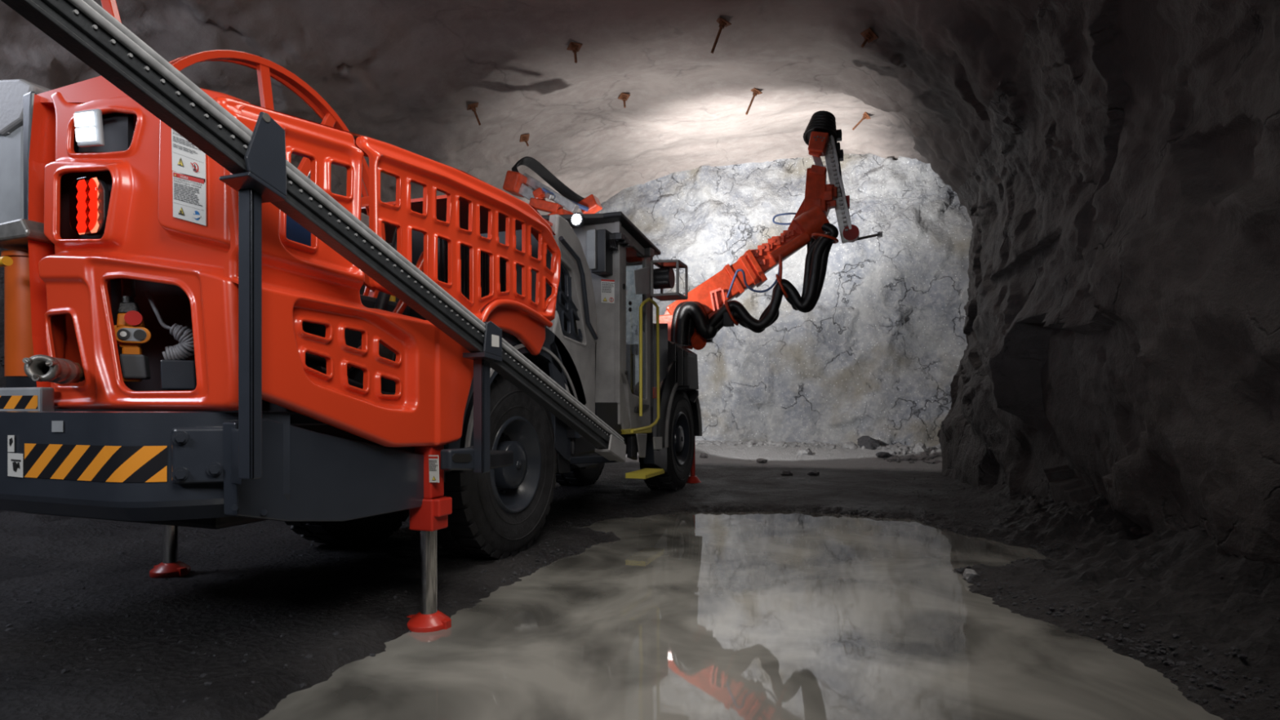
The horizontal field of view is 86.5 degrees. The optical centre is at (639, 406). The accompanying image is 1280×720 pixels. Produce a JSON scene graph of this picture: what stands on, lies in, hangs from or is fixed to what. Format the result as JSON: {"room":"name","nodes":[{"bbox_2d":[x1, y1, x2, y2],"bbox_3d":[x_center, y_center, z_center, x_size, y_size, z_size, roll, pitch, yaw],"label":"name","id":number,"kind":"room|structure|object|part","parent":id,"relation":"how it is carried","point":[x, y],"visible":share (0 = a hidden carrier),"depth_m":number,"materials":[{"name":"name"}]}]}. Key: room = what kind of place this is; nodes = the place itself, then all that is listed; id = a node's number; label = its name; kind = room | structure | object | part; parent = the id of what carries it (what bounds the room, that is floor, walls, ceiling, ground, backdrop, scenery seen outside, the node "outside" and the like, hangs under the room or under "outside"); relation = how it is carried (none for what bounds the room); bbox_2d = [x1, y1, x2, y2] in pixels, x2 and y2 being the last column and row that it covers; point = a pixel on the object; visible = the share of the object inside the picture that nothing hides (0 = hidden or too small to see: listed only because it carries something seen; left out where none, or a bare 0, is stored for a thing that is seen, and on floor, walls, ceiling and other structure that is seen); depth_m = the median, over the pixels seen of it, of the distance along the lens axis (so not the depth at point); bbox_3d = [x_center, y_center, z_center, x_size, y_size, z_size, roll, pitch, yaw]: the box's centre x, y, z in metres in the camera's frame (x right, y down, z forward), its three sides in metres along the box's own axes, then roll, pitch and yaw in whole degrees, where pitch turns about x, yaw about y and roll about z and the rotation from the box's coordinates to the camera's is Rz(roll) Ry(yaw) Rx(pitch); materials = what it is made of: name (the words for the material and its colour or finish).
{"room":"underground passage","nodes":[
{"label":"underground passage","id":0,"kind":"room"},
{"bbox_2d":[0,248,399,387],"bbox_3d":[-4.949,-0.952,9.404,1.287,4.437,16.500,0,0,20],"label":"wall","id":1,"kind":"structure","parent":0,"point":[2,379],"depth_m":6.62,"materials":[{"name":"stone"}]},
{"bbox_2d":[0,0,1040,245],"bbox_3d":[-0.386,-3.885,7.737,9.497,2.957,16.763,0,0,20],"label":"ceiling","id":2,"kind":"structure","parent":0,"point":[406,74],"depth_m":8.25,"materials":[{"name":"grey stone"}]},
{"bbox_2d":[466,102,480,125],"bbox_3d":[-2.321,-4.121,9.506,0.184,0.379,0.150,0,0,-25],"label":"bolt","id":3,"kind":"object","parent":2,"relation":"attached to","point":[472,106],"visible":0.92,"depth_m":9.49,"materials":[{"name":"metal"}]},
{"bbox_3d":[-2.337,-4.188,9.498,0.142,0.079,0.155,0,0,-22],"label":"bolt plate","id":4,"kind":"part","parent":3,"relation":"part of","materials":[{"name":"metal"}]},
{"bbox_3d":[-2.310,-4.121,9.501,0.175,0.379,0.064,0,0,-5],"label":"bolt rod","id":5,"kind":"part","parent":3,"relation":"part of","materials":[{"name":"metal"}]},
{"bbox_2d":[519,133,529,146],"bbox_3d":[-1.875,-4.343,11.043,0.145,0.266,0.156,0,0,-18],"label":"bolt","id":6,"kind":"object","parent":2,"relation":"attached to","point":[523,138],"visible":0.94,"depth_m":11.01,"materials":[{"name":"metal"}]},
{"bbox_3d":[-1.875,-4.359,11.043,0.162,0.108,0.138,0,0,-25],"label":"bolt plate","id":7,"kind":"part","parent":6,"relation":"part of","materials":[{"name":"metal"}]},
{"bbox_3d":[-1.868,-4.343,11.038,0.163,0.266,0.071,0,0,20],"label":"bolt rod","id":8,"kind":"part","parent":6,"relation":"part of","materials":[{"name":"metal"}]},
{"bbox_2d":[566,41,582,62],"bbox_3d":[-0.783,-4.268,8.138,0.151,0.324,0.150,0,0,-25],"label":"bolt","id":9,"kind":"object","parent":2,"relation":"attached to","point":[575,47],"visible":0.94,"depth_m":8.11,"materials":[{"name":"metal"}]},
{"bbox_3d":[-0.779,-4.268,8.135,0.068,0.324,0.058,0,0,12],"label":"bolt rod","id":10,"kind":"part","parent":9,"relation":"part of","materials":[{"name":"metal"}]},
{"bbox_3d":[-0.783,-4.298,8.138,0.151,0.047,0.150,0,0,-25],"label":"bolt plate","id":11,"kind":"part","parent":9,"relation":"part of","materials":[{"name":"metal"}]},
{"bbox_2d":[617,92,630,107],"bbox_3d":[-0.245,-4.737,10.459,0.151,0.307,0.148,0,0,-25],"label":"bolt","id":12,"kind":"object","parent":2,"relation":"attached to","point":[624,96],"visible":0.93,"depth_m":10.43,"materials":[{"name":"metal"}]},
{"bbox_3d":[-0.243,-4.737,10.454,0.071,0.307,0.080,0,0,20],"label":"bolt rod","id":13,"kind":"part","parent":12,"relation":"part of","materials":[{"name":"metal"}]},
{"bbox_3d":[-0.245,-4.759,10.459,0.151,0.053,0.148,0,0,-25],"label":"bolt plate","id":14,"kind":"part","parent":12,"relation":"part of","materials":[{"name":"metal"}]},
{"bbox_2d":[711,17,731,53],"bbox_3d":[0.921,-4.245,7.709,0.179,0.443,0.190,0,0,-25],"label":"bolt","id":15,"kind":"object","parent":2,"relation":"attached to","point":[722,23],"visible":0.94,"depth_m":7.69,"materials":[{"name":"metal"}]},
{"bbox_3d":[0.902,-4.245,7.709,0.210,0.443,0.065,0,0,20],"label":"bolt rod","id":16,"kind":"part","parent":15,"relation":"part of","materials":[{"name":"metal"}]},
{"bbox_3d":[0.941,-4.345,7.693,0.158,0.090,0.145,0,0,-25],"label":"bolt plate","id":17,"kind":"part","parent":15,"relation":"part of","materials":[{"name":"metal"}]},
{"bbox_2d":[745,87,762,115],"bbox_3d":[1.690,-4.567,10.082,0.200,0.451,0.182,0,0,-20],"label":"bolt","id":18,"kind":"object","parent":2,"relation":"attached to","point":[756,91],"visible":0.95,"depth_m":10.08,"materials":[{"name":"metal"}]},
{"bbox_3d":[1.677,-4.567,10.095,0.223,0.451,0.064,0,0,20],"label":"bolt rod","id":19,"kind":"part","parent":18,"relation":"part of","materials":[{"name":"metal"}]},
{"bbox_3d":[1.721,-4.671,10.080,0.144,0.093,0.158,0,0,-20],"label":"bolt plate","id":20,"kind":"part","parent":18,"relation":"part of","materials":[{"name":"metal"}]},
{"bbox_2d":[852,111,871,130],"bbox_3d":[3.817,-4.921,11.654,0.314,0.336,0.175,0,0,-9],"label":"bolt","id":21,"kind":"object","parent":2,"relation":"attached to","point":[865,115],"visible":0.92,"depth_m":11.66,"materials":[{"name":"metal"}]},
{"bbox_3d":[3.878,-4.989,11.664,0.118,0.145,0.173,0,0,-10],"label":"bolt plate","id":22,"kind":"part","parent":21,"relation":"part of","materials":[{"name":"metal"}]},
{"bbox_2d":[860,26,878,47],"bbox_3d":[2.540,-4.109,7.554,0.179,0.256,0.150,0,0,-25],"label":"bolt","id":23,"kind":"object","parent":2,"relation":"attached to","point":[868,34],"visible":0.91,"depth_m":7.53,"materials":[{"name":"metal"}]},
{"bbox_3d":[2.539,-4.109,7.555,0.180,0.256,0.064,0,0,-15],"label":"bolt rod","id":24,"kind":"part","parent":23,"relation":"part of","materials":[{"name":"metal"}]},
{"bbox_2d":[0,440,1279,719],"bbox_3d":[-0.968,0.574,7.924,12.285,1.113,16.250,0,0,20],"label":"floor","id":25,"kind":"structure","parent":0,"point":[858,479],"depth_m":3.53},
{"bbox_2d":[0,0,882,632],"bbox_3d":[-0.404,-1.327,5.913,4.673,4.722,8.002,0,0,20],"label":"rig","id":26,"kind":"object","parent":25,"relation":"on","point":[312,403],"visible":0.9,"depth_m":2.72,"materials":[{"name":"orange paint"}]},
{"bbox_3d":[-2.595,-1.018,3.062,0.379,0.615,0.500,0,0,20],"label":"grey tank","id":27,"kind":"part","parent":26,"relation":"part of","materials":[{"name":"metal"}]},
{"bbox_2d":[0,79,51,136],"bbox_3d":[-2.542,-1.236,3.022,0.421,0.244,0.500,0,0,20],"label":"hood","id":28,"kind":"object","parent":26,"relation":"attached to","point":[12,91],"depth_m":2.76,"materials":[{"name":"grey paint"}]},
{"bbox_3d":[-1.939,0.067,2.264,0.058,0.038,0.001,0,0,20],"label":"grey plate","id":29,"kind":"part","parent":26,"relation":"part of","materials":[{"name":"paint"}]},
{"bbox_2d":[73,108,104,146],"bbox_3d":[-2.002,-1.009,2.466,0.148,0.142,0.026,0,0,20],"label":"work lamp","id":30,"kind":"object","parent":26,"relation":"attached to","point":[89,131],"depth_m":2.45,"materials":[{"name":"white plastic"}]},
{"bbox_2d":[75,176,109,235],"bbox_3d":[-2.000,-0.726,2.470,0.148,0.200,0.045,0,0,20],"label":"tail lamp","id":31,"kind":"object","parent":26,"relation":"attached to","point":[93,194],"depth_m":2.46,"materials":[{"name":"red plastic"}]},
{"bbox_2d":[73,112,133,152],"bbox_3d":[-2.052,-1.032,2.555,0.406,0.212,0.020,0,0,20],"label":"recess","id":32,"kind":"object","parent":26,"relation":"attached to","point":[118,128],"depth_m":2.50,"materials":[{"name":"black metal"}]},
{"bbox_2d":[37,75,229,128],"bbox_3d":[-1.789,-1.118,2.640,1.001,0.196,0.400,0,0,20],"label":"hood","id":33,"kind":"object","parent":26,"relation":"attached to","point":[56,108],"depth_m":2.52,"materials":[{"name":"orange paint"}]},
{"bbox_2d":[114,290,194,382],"bbox_3d":[-1.809,-0.262,2.533,0.291,0.344,0.097,0,0,-28],"label":"remote control","id":34,"kind":"object","parent":26,"relation":"on","point":[131,332],"visible":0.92,"depth_m":2.49,"materials":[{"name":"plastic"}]},
{"bbox_3d":[-1.845,-0.261,2.469,0.087,0.047,0.002,0,0,-28],"label":"button plate","id":35,"kind":"part","parent":34,"relation":"part of","materials":[{"name":"grey paint"}]},
{"bbox_3d":[-1.767,-0.298,2.568,0.186,0.271,0.071,0,0,-18],"label":"coiled cord","id":36,"kind":"part","parent":34,"relation":"part of","materials":[{"name":"grey plastic"}]},
{"bbox_3d":[-1.188,-0.240,2.072,0.056,0.920,0.038,0,0,20],"label":"rail post","id":37,"kind":"part","parent":26,"relation":"part of","materials":[{"name":"metal"}]},
{"bbox_2d":[0,0,624,448],"bbox_3d":[-0.769,-0.330,3.114,0.078,1.397,3.656,0,0,20],"label":"rail","id":38,"kind":"object","parent":26,"relation":"attached to","point":[83,28],"visible":0.81,"depth_m":2.13,"materials":[{"name":"metal"}]},
{"bbox_3d":[-1.165,0.248,2.665,0.060,0.414,0.983,0,0,20],"label":"chassis plate","id":39,"kind":"part","parent":26,"relation":"part of","materials":[{"name":"metal"}]},
{"bbox_3d":[-1.312,0.250,5.149,1.940,0.450,5.400,0,0,20],"label":"chassis frame","id":40,"kind":"part","parent":26,"relation":"part of","materials":[{"name":"black metal"}]},
{"bbox_2d":[235,99,598,340],"bbox_3d":[-1.659,-0.896,4.052,1.840,0.770,3.174,0,0,20],"label":"grille","id":41,"kind":"object","parent":26,"relation":"attached to","point":[538,277],"depth_m":3.67,"materials":[{"name":"metal"}]},
{"bbox_3d":[-0.757,0.023,3.252,0.056,0.585,0.062,0,0,20],"label":"rail post","id":42,"kind":"part","parent":26,"relation":"part of","materials":[{"name":"metal"}]},
{"bbox_3d":[-0.682,-0.309,3.210,0.002,0.056,0.063,0,0,20],"label":"white plate","id":43,"kind":"part","parent":26,"relation":"part of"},
{"bbox_3d":[-0.905,0.275,3.553,0.400,0.080,0.280,0,0,20],"label":"jack arm","id":44,"kind":"part","parent":26,"relation":"part of","materials":[{"name":"black metal"}]},
{"bbox_2d":[480,230,596,379],"bbox_3d":[-0.907,-0.650,5.443,0.900,1.413,0.722,0,0,20],"label":"fender","id":45,"kind":"object","parent":26,"relation":"attached to","point":[518,233],"depth_m":5.06,"materials":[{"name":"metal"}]},
{"bbox_3d":[-0.605,-0.256,4.710,0.070,0.579,0.972,0,0,20],"label":"fender plate","id":46,"kind":"part","parent":26,"relation":"part of","materials":[{"name":"metal"}]},
{"bbox_2d":[555,262,582,342],"bbox_3d":[-0.501,-0.758,5.000,0.040,0.600,0.515,0,0,20],"label":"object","id":47,"kind":"object","parent":26,"relation":"attached to","point":[573,289],"depth_m":4.94,"materials":[{"name":"metal"}]},
{"bbox_2d":[546,213,596,413],"bbox_3d":[-0.495,-0.610,5.002,0.076,1.463,0.763,0,0,20],"label":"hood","id":48,"kind":"object","parent":26,"relation":"attached to","point":[571,366],"depth_m":4.95,"materials":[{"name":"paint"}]},
{"bbox_2d":[569,212,585,226],"bbox_3d":[-0.528,-1.581,5.771,0.120,0.120,0.054,0,0,20],"label":"work lamp","id":49,"kind":"object","parent":26,"relation":"attached to","point":[577,220],"depth_m":5.75,"materials":[{"name":"white"}]},
{"bbox_3d":[-0.329,0.386,4.926,0.415,0.079,0.060,0,0,34],"label":"socket arm","id":50,"kind":"part","parent":26,"relation":"part of","materials":[{"name":"metal"}]},
{"bbox_3d":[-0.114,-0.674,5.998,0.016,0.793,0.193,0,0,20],"label":"door knob","id":51,"kind":"part","parent":26,"relation":"part of","materials":[{"name":"grey metal"}]},
{"bbox_3d":[-0.034,0.229,6.273,0.050,0.055,0.744,0,0,20],"label":"yellow sill","id":52,"kind":"part","parent":26,"relation":"part of","materials":[{"name":"paint"}]},
{"bbox_3d":[-0.048,-0.666,6.250,0.047,1.795,0.759,0,0,20],"label":"cab door","id":53,"kind":"part","parent":26,"relation":"part of","materials":[{"name":"grey paint"}]},
{"bbox_3d":[-0.474,-0.620,6.848,1.250,1.742,0.072,0,0,20],"label":"windscreen frame","id":54,"kind":"part","parent":26,"relation":"part of","materials":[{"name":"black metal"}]},
{"bbox_2d":[633,266,649,294],"bbox_3d":[0.015,-1.102,5.912,0.010,0.303,0.388,0,0,20],"label":"mirror","id":55,"kind":"object","parent":26,"relation":"attached to","point":[642,276],"depth_m":5.91,"materials":[{"name":"grey paint"}]},
{"bbox_3d":[0.009,0.018,6.348,0.040,0.082,0.369,0,0,20],"label":"door handle","id":56,"kind":"part","parent":26,"relation":"part of","materials":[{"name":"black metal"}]},
{"bbox_3d":[0.056,-0.383,6.126,0.030,1.217,0.723,0,0,20],"label":"yellow handrail","id":57,"kind":"part","parent":26,"relation":"part of","materials":[{"name":"metal"}]},
{"bbox_3d":[0.161,-0.097,7.173,0.120,1.612,0.508,0,0,20],"label":"tank","id":58,"kind":"part","parent":26,"relation":"part of","materials":[{"name":"metal"}]},
{"bbox_3d":[0.180,0.378,6.962,0.020,0.144,0.257,0,0,20],"label":"grey plate","id":59,"kind":"part","parent":26,"relation":"part of","materials":[{"name":"grey metal"}]},
{"bbox_3d":[0.417,-0.059,7.714,0.030,1.033,1.425,0,0,20],"label":"fender plate","id":60,"kind":"part","parent":26,"relation":"part of","materials":[{"name":"black metal"}]},
{"bbox_2d":[653,262,683,288],"bbox_3d":[0.271,-1.279,6.647,0.293,0.249,0.300,0,0,20],"label":"basket","id":61,"kind":"object","parent":26,"relation":"on","point":[664,277],"depth_m":6.59,"materials":[{"name":"black metal"}]},
{"bbox_2d":[650,259,688,301],"bbox_3d":[0.288,-1.232,6.641,0.279,0.345,0.322,0,0,20],"label":"lamp","id":62,"kind":"object","parent":26,"relation":"on","point":[663,277],"depth_m":6.58,"materials":[{"name":"black metal"}]},
{"bbox_2d":[653,294,684,300],"bbox_3d":[0.288,-1.067,6.641,0.257,0.013,0.300,0,0,20],"label":"shelf","id":63,"kind":"object","parent":26,"relation":"on","point":[660,297],"depth_m":6.62,"materials":[{"name":"grey metal"}]},
{"bbox_3d":[2.936,-2.183,8.742,0.522,0.173,0.085,0,0,-30],"label":"drill rod","id":64,"kind":"part","parent":26,"relation":"part of","materials":[{"name":"metal"}]},
{"bbox_2d":[0,471,1279,719],"bbox_3d":[0.466,0.798,6.146,6.819,0.478,9.915,0,0,20],"label":"gravel","id":65,"kind":"object","parent":25,"relation":"on","point":[1171,662],"visible":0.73,"depth_m":3.04,"materials":[{"name":"grey gravel"}]},
{"bbox_2d":[699,452,707,457],"bbox_3d":[1.143,0.888,12.161,0.145,0.123,0.220,0,0,20],"label":"stone","id":66,"kind":"object","parent":25,"relation":"on","point":[703,455],"visible":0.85,"depth_m":12.08,"materials":[{"name":"grey stone"}]},
{"bbox_2d":[258,511,1223,719],"bbox_3d":[0.478,1.010,3.112,4.500,0.001,8.000,0,0,20],"label":"puddle","id":67,"kind":"object","parent":25,"relation":"on","point":[686,615],"visible":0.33,"depth_m":2.84,"materials":[{"name":"liquid"}]},
{"bbox_2d":[756,457,767,462],"bbox_3d":[2.043,0.925,11.399,0.184,0.108,0.184,0,0,-28],"label":"stone","id":68,"kind":"object","parent":25,"relation":"on","point":[760,460],"visible":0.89,"depth_m":11.34,"materials":[{"name":"grey stone"}]},
{"bbox_2d":[779,470,792,475],"bbox_3d":[2.052,0.947,9.509,0.154,0.102,0.139,0,0,-27],"label":"stone","id":69,"kind":"object","parent":25,"relation":"on","point":[786,473],"visible":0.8,"depth_m":9.47,"materials":[{"name":"grey stone"}]},
{"bbox_2d":[796,448,812,455],"bbox_3d":[2.948,0.826,12.176,0.265,0.149,0.262,0,0,20],"label":"stone","id":70,"kind":"object","parent":25,"relation":"on","point":[802,451],"visible":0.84,"depth_m":12.09,"materials":[{"name":"grey stone"}]},
{"bbox_2d":[807,470,819,475],"bbox_3d":[2.442,0.947,9.579,0.169,0.100,0.123,0,0,2],"label":"stone","id":71,"kind":"object","parent":25,"relation":"on","point":[814,473],"visible":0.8,"depth_m":9.53,"materials":[{"name":"grey stone"}]},
{"bbox_2d":[695,440,942,463],"bbox_3d":[3.294,0.734,12.420,5.309,0.440,2.105,0,0,20],"label":"rubble","id":72,"kind":"object","parent":25,"relation":"on","point":[898,448],"visible":0.59,"depth_m":12.41,"materials":[{"name":"stone"}]},
{"bbox_2d":[773,440,786,446],"bbox_3d":[2.758,0.756,13.355,0.224,0.159,0.217,0,0,-33],"label":"stone","id":73,"kind":"object","parent":72,"relation":"on","point":[780,443],"visible":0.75,"depth_m":13.27,"materials":[{"name":"grey stone"}]},
{"bbox_2d":[841,441,857,448],"bbox_3d":[3.975,0.747,12.907,0.288,0.165,0.257,0,0,20],"label":"stone","id":74,"kind":"object","parent":72,"relation":"on","point":[845,445],"visible":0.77,"depth_m":12.83,"materials":[{"name":"grey stone"}]},
{"bbox_2d":[857,435,879,449],"bbox_3d":[4.297,0.721,12.810,0.372,0.343,0.494,0,0,-15],"label":"stone","id":75,"kind":"object","parent":72,"relation":"on","point":[870,443],"visible":0.73,"depth_m":12.65,"materials":[{"name":"grey stone"}]},
{"bbox_2d":[911,442,928,453],"bbox_3d":[4.952,0.769,12.017,0.262,0.266,0.269,0,0,20],"label":"stone","id":76,"kind":"object","parent":72,"relation":"on","point":[920,446],"visible":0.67,"depth_m":11.94,"materials":[{"name":"grey stone"}]},
{"bbox_2d":[875,451,892,457],"bbox_3d":[4.163,0.831,11.609,0.278,0.112,0.218,0,0,20],"label":"stone","id":77,"kind":"object","parent":25,"relation":"on","point":[882,455],"visible":0.93,"depth_m":11.54,"materials":[{"name":"grey stone"}]},
{"bbox_2d":[905,454,917,460],"bbox_3d":[4.519,0.865,11.290,0.204,0.140,0.226,0,0,-30],"label":"stone","id":78,"kind":"object","parent":25,"relation":"on","point":[912,456],"visible":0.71,"depth_m":11.20,"materials":[{"name":"grey stone"}]},
{"bbox_2d":[962,568,977,580],"bbox_3d":[1.922,0.984,3.961,0.084,0.072,0.101,0,0,-4],"label":"stone","id":79,"kind":"object","parent":25,"relation":"on","point":[968,574],"visible":0.84,"depth_m":3.93,"materials":[{"name":"grey stone"}]},
{"bbox_2d":[578,89,995,446],"bbox_3d":[1.894,-2.425,14.420,12.230,7.600,1.985,0,0,20],"label":"wall","id":80,"kind":"structure","parent":0,"point":[882,344],"depth_m":13.72,"materials":[{"name":"grey stone"}]},
{"bbox_2d":[937,0,1279,565],"bbox_3d":[3.712,-1.107,6.243,1.347,4.809,16.500,0,0,20],"label":"wall","id":81,"kind":"structure","parent":0,"point":[1122,327],"depth_m":3.98,"materials":[{"name":"grey stone"}]}
]}

